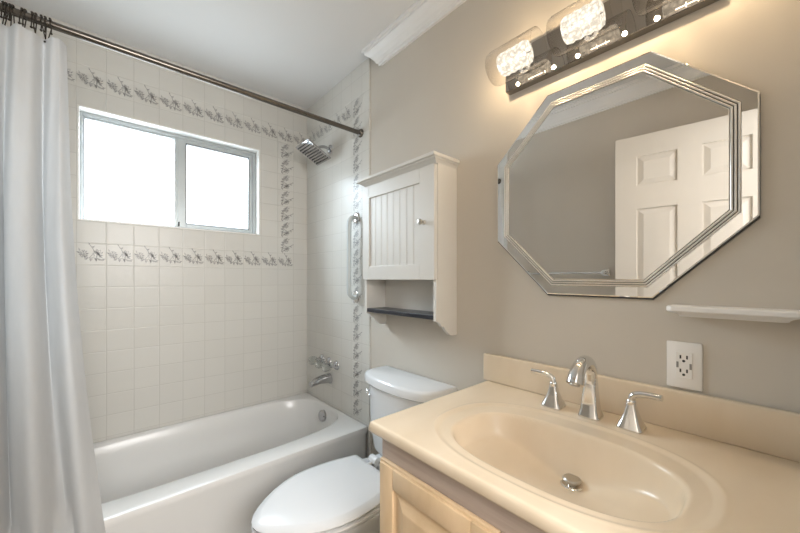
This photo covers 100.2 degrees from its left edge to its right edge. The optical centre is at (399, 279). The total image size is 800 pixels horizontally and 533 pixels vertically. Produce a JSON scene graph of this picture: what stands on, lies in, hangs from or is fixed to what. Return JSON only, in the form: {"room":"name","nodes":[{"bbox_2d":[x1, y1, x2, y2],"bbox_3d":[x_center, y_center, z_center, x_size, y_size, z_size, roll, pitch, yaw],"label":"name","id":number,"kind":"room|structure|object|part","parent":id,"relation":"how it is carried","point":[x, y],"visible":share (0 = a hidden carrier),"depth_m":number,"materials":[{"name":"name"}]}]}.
{"room":"bathroom","nodes":[
{"label":"bathroom","id":0,"kind":"room"},
{"bbox_2d":[6,1,306,442],"bbox_3d":[-1.310,-0.030,1.998,1.560,2.438,0.141,0,0,-41],"label":"wall","id":1,"kind":"structure","parent":0,"point":[177,325],"depth_m":1.96,"materials":[{"name":"grey tile"}]},
{"bbox_2d":[77,104,259,234],"bbox_3d":[-1.302,-0.581,1.985,0.877,0.570,0.112,0,0,-41],"label":"window","id":2,"kind":"structure","parent":1,"relation":"in","point":[181,139],"depth_m":1.99,"materials":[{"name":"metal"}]},
{"bbox_3d":[-1.166,-0.576,2.129,0.428,0.528,0.020,0,0,-41],"label":"sash","id":3,"kind":"part","parent":2,"relation":"part of","materials":[{"name":"glass"}]},
{"bbox_2d":[6,0,416,108],"bbox_3d":[-0.174,-1.299,0.470,2.120,0.100,3.935,0,0,-41],"label":"ceiling","id":4,"kind":"structure","parent":0,"point":[294,52],"depth_m":1.68,"materials":[{"name":"paint"}]},
{"bbox_2d":[371,0,799,454],"bbox_3d":[0.576,-0.030,1.131,0.120,2.438,3.935,0,0,-41],"label":"wall","id":5,"kind":"structure","parent":0,"point":[437,94],"depth_m":1.07,"materials":[{"name":"beige paint"}]},
{"bbox_2d":[0,3,362,137],"bbox_3d":[-0.766,-0.846,1.458,1.443,0.048,0.048,0,0,-41],"label":"curtain rod","id":6,"kind":"object","parent":5,"relation":"attached to","point":[58,27],"visible":1,"depth_m":1.31,"materials":[{"name":"metal"}]},
{"bbox_2d":[0,1,4,23],"bbox_3d":[-1.237,-0.825,1.040,0.013,0.082,0.045,0,0,-41],"label":"curtain hook","id":7,"kind":"object","parent":6,"relation":"hanging from","point":[2,3],"visible":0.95,"depth_m":1.03,"materials":[{"name":"brown metal"}]},
{"bbox_2d":[0,0,5,24],"bbox_3d":[-1.514,-0.030,1.208,0.008,2.438,0.775,0,0,-41],"label":"trim","id":8,"kind":"structure","parent":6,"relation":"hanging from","point":[1,19],"depth_m":1.43,"materials":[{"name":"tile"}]},
{"bbox_2d":[4,2,8,25],"bbox_3d":[-1.233,-0.825,1.044,0.015,0.082,0.045,0,0,-41],"label":"curtain hook","id":9,"kind":"object","parent":6,"relation":"hanging from","point":[6,3],"visible":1,"depth_m":1.03,"materials":[{"name":"brown metal"}]},
{"bbox_2d":[8,3,11,25],"bbox_3d":[-1.225,-0.825,1.050,0.010,0.082,0.045,0,0,-41],"label":"curtain hook","id":10,"kind":"object","parent":6,"relation":"hanging from","point":[9,4],"visible":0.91,"depth_m":1.04,"materials":[{"name":"brown metal"}]},
{"bbox_2d":[10,4,14,22],"bbox_3d":[-1.220,-0.825,1.055,0.010,0.082,0.045,0,0,-35],"label":"curtain hook","id":11,"kind":"object","parent":6,"relation":"hanging from","point":[12,5],"visible":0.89,"depth_m":1.04,"materials":[{"name":"brown metal"}]},
{"bbox_2d":[18,7,23,26],"bbox_3d":[-1.206,-0.825,1.067,0.010,0.082,0.045,0,0,-36],"label":"curtain hook","id":12,"kind":"object","parent":6,"relation":"hanging from","point":[21,8],"visible":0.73,"depth_m":1.05,"materials":[{"name":"brown metal"}]},
{"bbox_2d":[21,9,26,27],"bbox_3d":[-1.203,-0.825,1.070,0.014,0.082,0.045,0,0,-41],"label":"curtain hook","id":13,"kind":"object","parent":6,"relation":"hanging from","point":[25,10],"visible":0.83,"depth_m":1.06,"materials":[{"name":"brown metal"}]},
{"bbox_2d":[32,12,37,32],"bbox_3d":[-1.185,-0.825,1.086,0.012,0.082,0.045,0,0,-41],"label":"curtain hook","id":14,"kind":"object","parent":6,"relation":"hanging from","point":[35,13],"visible":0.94,"depth_m":1.08,"materials":[{"name":"brown metal"}]},
{"bbox_2d":[40,14,44,42],"bbox_3d":[-1.172,-0.825,1.098,0.014,0.082,0.045,0,0,-41],"label":"curtain hook","id":15,"kind":"object","parent":6,"relation":"hanging from","point":[41,16],"visible":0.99,"depth_m":1.08,"materials":[{"name":"brown metal"}]},
{"bbox_2d":[43,16,46,42],"bbox_3d":[-1.168,-0.825,1.101,0.009,0.082,0.045,0,0,-41],"label":"curtain hook","id":16,"kind":"object","parent":6,"relation":"hanging from","point":[45,17],"visible":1,"depth_m":1.09,"materials":[{"name":"brown metal"}]},
{"bbox_2d":[0,23,105,532],"bbox_3d":[-1.131,0.132,1.059,0.346,1.855,0.148,0,0,-41],"label":"shower curtain","id":17,"kind":"object","parent":16,"relation":"hanging from","point":[49,483],"visible":1,"depth_m":1.05,"materials":[{"name":"fabric"}]},
{"bbox_2d":[48,17,52,37],"bbox_3d":[-1.161,-0.825,1.107,0.046,0.082,0.015,0,0,41],"label":"curtain hook","id":18,"kind":"object","parent":6,"relation":"hanging from","point":[50,19],"visible":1,"depth_m":1.10,"materials":[{"name":"brown metal"}]},
{"bbox_2d":[295,139,331,165],"bbox_3d":[-0.535,-0.824,2.135,0.201,0.125,0.176,0,0,-41],"label":"shower","id":19,"kind":"object","parent":5,"relation":"attached to","point":[308,148],"visible":1,"depth_m":2.12,"materials":[{"name":"silver metal"}]},
{"bbox_3d":[-0.501,-0.847,2.165,0.110,0.048,0.019,0,0,-41],"label":"arm","id":20,"kind":"part","parent":19,"relation":"part of","materials":[{"name":"silver metal"}]},
{"bbox_2d":[308,354,323,364],"bbox_3d":[-0.568,0.541,2.249,0.099,0.062,0.062,0,0,-41],"label":"handle","id":21,"kind":"object","parent":5,"relation":"attached to","point":[321,356],"visible":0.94,"depth_m":2.26,"materials":[{"name":"silver metal"}]},
{"bbox_2d":[309,373,331,386],"bbox_3d":[-0.512,0.649,2.155,0.138,0.069,0.062,0,0,-41],"label":"tub spout","id":22,"kind":"object","parent":5,"relation":"attached to","point":[325,378],"visible":1,"depth_m":2.14,"materials":[{"name":"silver metal"}]},
{"bbox_2d":[315,357,331,368],"bbox_3d":[-0.506,0.545,2.178,0.099,0.062,0.062,0,0,-41],"label":"handle","id":23,"kind":"object","parent":5,"relation":"attached to","point":[328,359],"visible":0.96,"depth_m":2.19,"materials":[{"name":"silver metal"}]},
{"bbox_2d":[322,360,338,371],"bbox_3d":[-0.443,0.549,2.108,0.099,0.062,0.062,0,0,-41],"label":"handle","id":24,"kind":"object","parent":5,"relation":"attached to","point":[335,365],"visible":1,"depth_m":2.12,"materials":[{"name":"silver metal"}]},
{"bbox_2d":[307,58,370,457],"bbox_3d":[-0.425,-0.030,2.168,0.009,2.438,0.775,0,0,-41],"label":"tile wall","id":25,"kind":"structure","parent":5,"relation":"attached to","point":[338,327],"depth_m":2.11,"materials":[{"name":"tile"}]},
{"bbox_2d":[347,212,358,302],"bbox_3d":[-0.282,-0.130,1.952,0.064,0.534,0.066,0,0,-41],"label":"grab bar","id":26,"kind":"object","parent":5,"relation":"attached to","point":[355,218],"visible":1,"depth_m":1.93,"materials":[{"name":"metal"}]},
{"bbox_3d":[-0.262,-0.364,1.970,0.009,0.066,0.066,0,0,-41],"label":"plate","id":27,"kind":"part","parent":26,"relation":"part of","materials":[{"name":"silver metal"}]},
{"bbox_3d":[-0.262,0.104,1.970,0.009,0.066,0.066,0,0,-41],"label":"plate","id":28,"kind":"part","parent":26,"relation":"part of","materials":[{"name":"silver metal"}]},
{"bbox_2d":[356,151,459,334],"bbox_3d":[0.010,-0.134,1.551,0.170,0.736,0.536,0,0,-41],"label":"upper cabinet","id":29,"kind":"object","parent":5,"relation":"attached to","point":[410,206],"visible":1,"depth_m":1.45,"materials":[{"name":"white paint"}]},
{"bbox_3d":[-0.125,-0.116,1.736,0.129,0.700,0.015,0,0,-41],"label":"panel","id":30,"kind":"part","parent":29,"relation":"part of","materials":[{"name":"white paint"}]},
{"bbox_3d":[-0.019,-0.231,1.518,0.019,0.463,0.490,0,0,-41],"label":"door","id":31,"kind":"part","parent":29,"relation":"part of","materials":[{"name":"white paint"}]},
{"bbox_2d":[367,307,432,319],"bbox_3d":[0.029,0.154,1.557,0.120,0.018,0.457,0,0,-41],"label":"shelf","id":32,"kind":"object","parent":29,"relation":"attached to","point":[416,312],"depth_m":1.55,"materials":[{"name":"black metal"}]},
{"bbox_3d":[0.014,-0.484,1.554,0.161,0.036,0.536,0,0,-41],"label":"crown","id":33,"kind":"part","parent":29,"relation":"part of","materials":[{"name":"white paint"}]},
{"bbox_3d":[0.077,-0.153,1.599,0.007,0.625,0.458,0,0,-41],"label":"panel","id":34,"kind":"part","parent":29,"relation":"part of","materials":[{"name":"white paint"}]},
{"bbox_3d":[0.087,-0.234,1.359,0.031,0.025,0.025,0,0,-41],"label":"knob","id":35,"kind":"part","parent":29,"relation":"part of","materials":[{"name":"silver metal"}]},
{"bbox_3d":[0.188,-0.116,1.381,0.129,0.700,0.015,0,0,-41],"label":"panel","id":36,"kind":"part","parent":29,"relation":"part of","materials":[{"name":"white paint"}]},
{"bbox_2d":[361,0,466,65],"bbox_3d":[0.327,-1.200,1.268,0.072,0.097,1.554,0,0,-41],"label":"trim","id":37,"kind":"structure","parent":5,"relation":"attached to","point":[422,15],"depth_m":1.59,"materials":[{"name":"white paint"}]},
{"bbox_2d":[485,0,718,94],"bbox_3d":[0.536,-0.742,0.967,0.155,0.131,0.588,0,0,-41],"label":"vanity light","id":38,"kind":"object","parent":5,"relation":"attached to","point":[596,28],"visible":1,"depth_m":0.97,"materials":[{"name":"silver metal"}]},
{"bbox_3d":[0.381,-0.732,1.110,0.112,0.112,0.168,0,0,-41],"label":"lamp shade","id":39,"kind":"part","parent":38,"relation":"part of","materials":[{"name":"clear glass"}]},
{"bbox_3d":[0.422,-0.732,1.145,0.032,0.039,0.040,0,0,-41],"label":"lamp arm","id":40,"kind":"part","parent":38,"relation":"part of","materials":[{"name":"silver metal"}]},
{"bbox_3d":[0.520,-0.732,0.952,0.112,0.112,0.168,0,0,-41],"label":"lamp shade","id":41,"kind":"part","parent":38,"relation":"part of","materials":[{"name":"clear glass"}]},
{"bbox_3d":[0.561,-0.732,0.988,0.032,0.039,0.040,0,0,-41],"label":"lamp arm","id":42,"kind":"part","parent":38,"relation":"part of","materials":[{"name":"silver metal"}]},
{"bbox_3d":[0.659,-0.732,0.795,0.112,0.112,0.168,0,0,-41],"label":"lamp shade","id":43,"kind":"part","parent":38,"relation":"part of","materials":[{"name":"clear glass"}]},
{"bbox_2d":[498,51,759,299],"bbox_3d":[0.593,-0.282,1.010,0.014,0.674,0.674,0,0,-41],"label":"mirror","id":44,"kind":"object","parent":5,"relation":"attached to","point":[627,177],"visible":1,"depth_m":0.94,"materials":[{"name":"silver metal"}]},
{"bbox_2d":[484,353,799,462],"bbox_3d":[0.593,0.336,1.000,0.024,0.102,0.796,0,0,-41],"label":"backsplash","id":45,"kind":"structure","parent":5,"relation":"attached to","point":[763,429],"depth_m":0.84,"materials":[{"name":"stone"}]},
{"bbox_2d":[667,340,702,391],"bbox_3d":[0.729,0.221,0.859,0.009,0.119,0.071,0,0,-41],"label":"wall outlet","id":46,"kind":"object","parent":5,"relation":"attached to","point":[684,359],"visible":1,"depth_m":0.85,"materials":[{"name":"plastic"}]},
{"bbox_2d":[675,351,692,379],"bbox_3d":[0.728,0.221,0.858,0.004,0.067,0.034,0,0,-41],"label":"socket","id":47,"kind":"object","parent":46,"relation":"attached to","point":[683,359],"depth_m":0.86,"materials":[{"name":"plastic"}]},
{"bbox_2d":[666,304,799,322],"bbox_3d":[0.761,0.079,0.771,0.077,0.027,0.222,0,0,-41],"label":"wall shelf","id":48,"kind":"object","parent":5,"relation":"attached to","point":[716,312],"visible":1,"depth_m":0.75,"materials":[{"name":"white paint"}]},
{"bbox_3d":[-0.174,1.239,0.470,2.120,0.100,3.935,0,0,-41],"label":"floor","id":49,"kind":"structure","parent":0,"visible":0},
{"bbox_2d":[93,393,366,532],"bbox_3d":[-0.970,1.006,1.690,1.442,0.366,0.769,0,0,-41],"label":"bathtub","id":50,"kind":"object","parent":49,"relation":"on","point":[211,473],"visible":0.8,"depth_m":1.71,"materials":[{"name":"ceramic"}]},
{"bbox_3d":[-0.504,0.887,2.175,0.074,0.075,0.028,0,0,37],"label":"overflow plate","id":51,"kind":"part","parent":50,"relation":"part of","materials":[{"name":"silver metal"}]},
{"bbox_2d":[251,365,456,532],"bbox_3d":[-0.197,0.819,1.340,0.750,0.740,0.472,0,0,-41],"label":"toilet","id":52,"kind":"object","parent":49,"relation":"on","point":[342,495],"visible":0.71,"depth_m":1.29,"materials":[{"name":"white ceramic"}]},
{"bbox_3d":[-0.294,0.840,1.272,0.514,0.018,0.386,0,0,-41],"label":"seat","id":53,"kind":"part","parent":52,"relation":"part of","materials":[{"name":"white plastic"}]},
{"bbox_3d":[-0.294,0.813,1.272,0.514,0.024,0.386,0,0,-41],"label":"lid","id":54,"kind":"part","parent":52,"relation":"part of","materials":[{"name":"white plastic"}]},
{"bbox_3d":[-0.149,0.538,1.607,0.025,0.035,0.067,0,0,-21],"label":"flush lever","id":55,"kind":"part","parent":52,"relation":"part of","materials":[{"name":"silver metal"}]},
{"bbox_3d":[0.012,0.654,1.524,0.181,0.320,0.424,0,0,-41],"label":"tank","id":56,"kind":"part","parent":52,"relation":"part of","materials":[{"name":"white ceramic"}]},
{"bbox_3d":[0.009,0.472,1.522,0.200,0.046,0.472,0,0,-41],"label":"tank lid","id":57,"kind":"part","parent":52,"relation":"part of","materials":[{"name":"white ceramic"}]},
{"bbox_2d":[380,439,545,532],"bbox_3d":[0.400,0.804,0.802,0.571,0.770,0.751,0,0,-41],"label":"vanity cabinet","id":58,"kind":"object","parent":49,"relation":"on","point":[416,497],"visible":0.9,"depth_m":0.76,"materials":[{"name":"brown wood"}]},
{"bbox_3d":[0.066,0.767,0.761,0.014,0.473,0.246,0,0,-41],"label":"raised panel","id":59,"kind":"part","parent":58,"relation":"part of","materials":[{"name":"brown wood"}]},
{"bbox_3d":[0.067,0.767,0.762,0.018,0.585,0.358,0,0,-41],"label":"door","id":60,"kind":"part","parent":58,"relation":"part of","materials":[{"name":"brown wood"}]},
{"bbox_2d":[369,353,799,532],"bbox_3d":[0.385,0.395,0.817,0.578,0.220,0.796,0,0,-41],"label":"vanity sink","id":61,"kind":"object","parent":58,"relation":"in","point":[702,463],"visible":0.96,"depth_m":0.78,"materials":[{"name":"stone"}]},
{"bbox_2d":[531,355,662,433],"bbox_3d":[0.498,0.297,0.912,0.159,0.178,0.335,0,0,-41],"label":"sink faucet","id":62,"kind":"object","parent":61,"relation":"on","point":[583,372],"visible":1,"depth_m":0.91,"materials":[{"name":"silver metal"}]},
{"bbox_3d":[0.447,0.299,1.040,0.076,0.033,0.018,0,0,43],"label":"lever","id":63,"kind":"part","parent":62,"relation":"part of","materials":[{"name":"silver metal"}]},
{"bbox_3d":[0.468,0.353,1.020,0.060,0.066,0.060,0,0,-41],"label":"handle","id":64,"kind":"part","parent":62,"relation":"part of","materials":[{"name":"silver metal"}]},
{"bbox_3d":[0.537,0.339,0.942,0.056,0.095,0.056,0,0,-41],"label":"spout","id":65,"kind":"part","parent":62,"relation":"part of","materials":[{"name":"silver metal"}]},
{"bbox_3d":[0.601,0.353,0.869,0.060,0.066,0.060,0,0,-41],"label":"handle","id":66,"kind":"part","parent":62,"relation":"part of","materials":[{"name":"silver metal"}]},
{"bbox_3d":[0.618,0.299,0.846,0.018,0.033,0.076,0,0,-36],"label":"lever","id":67,"kind":"part","parent":62,"relation":"part of","materials":[{"name":"silver metal"}]}
]}

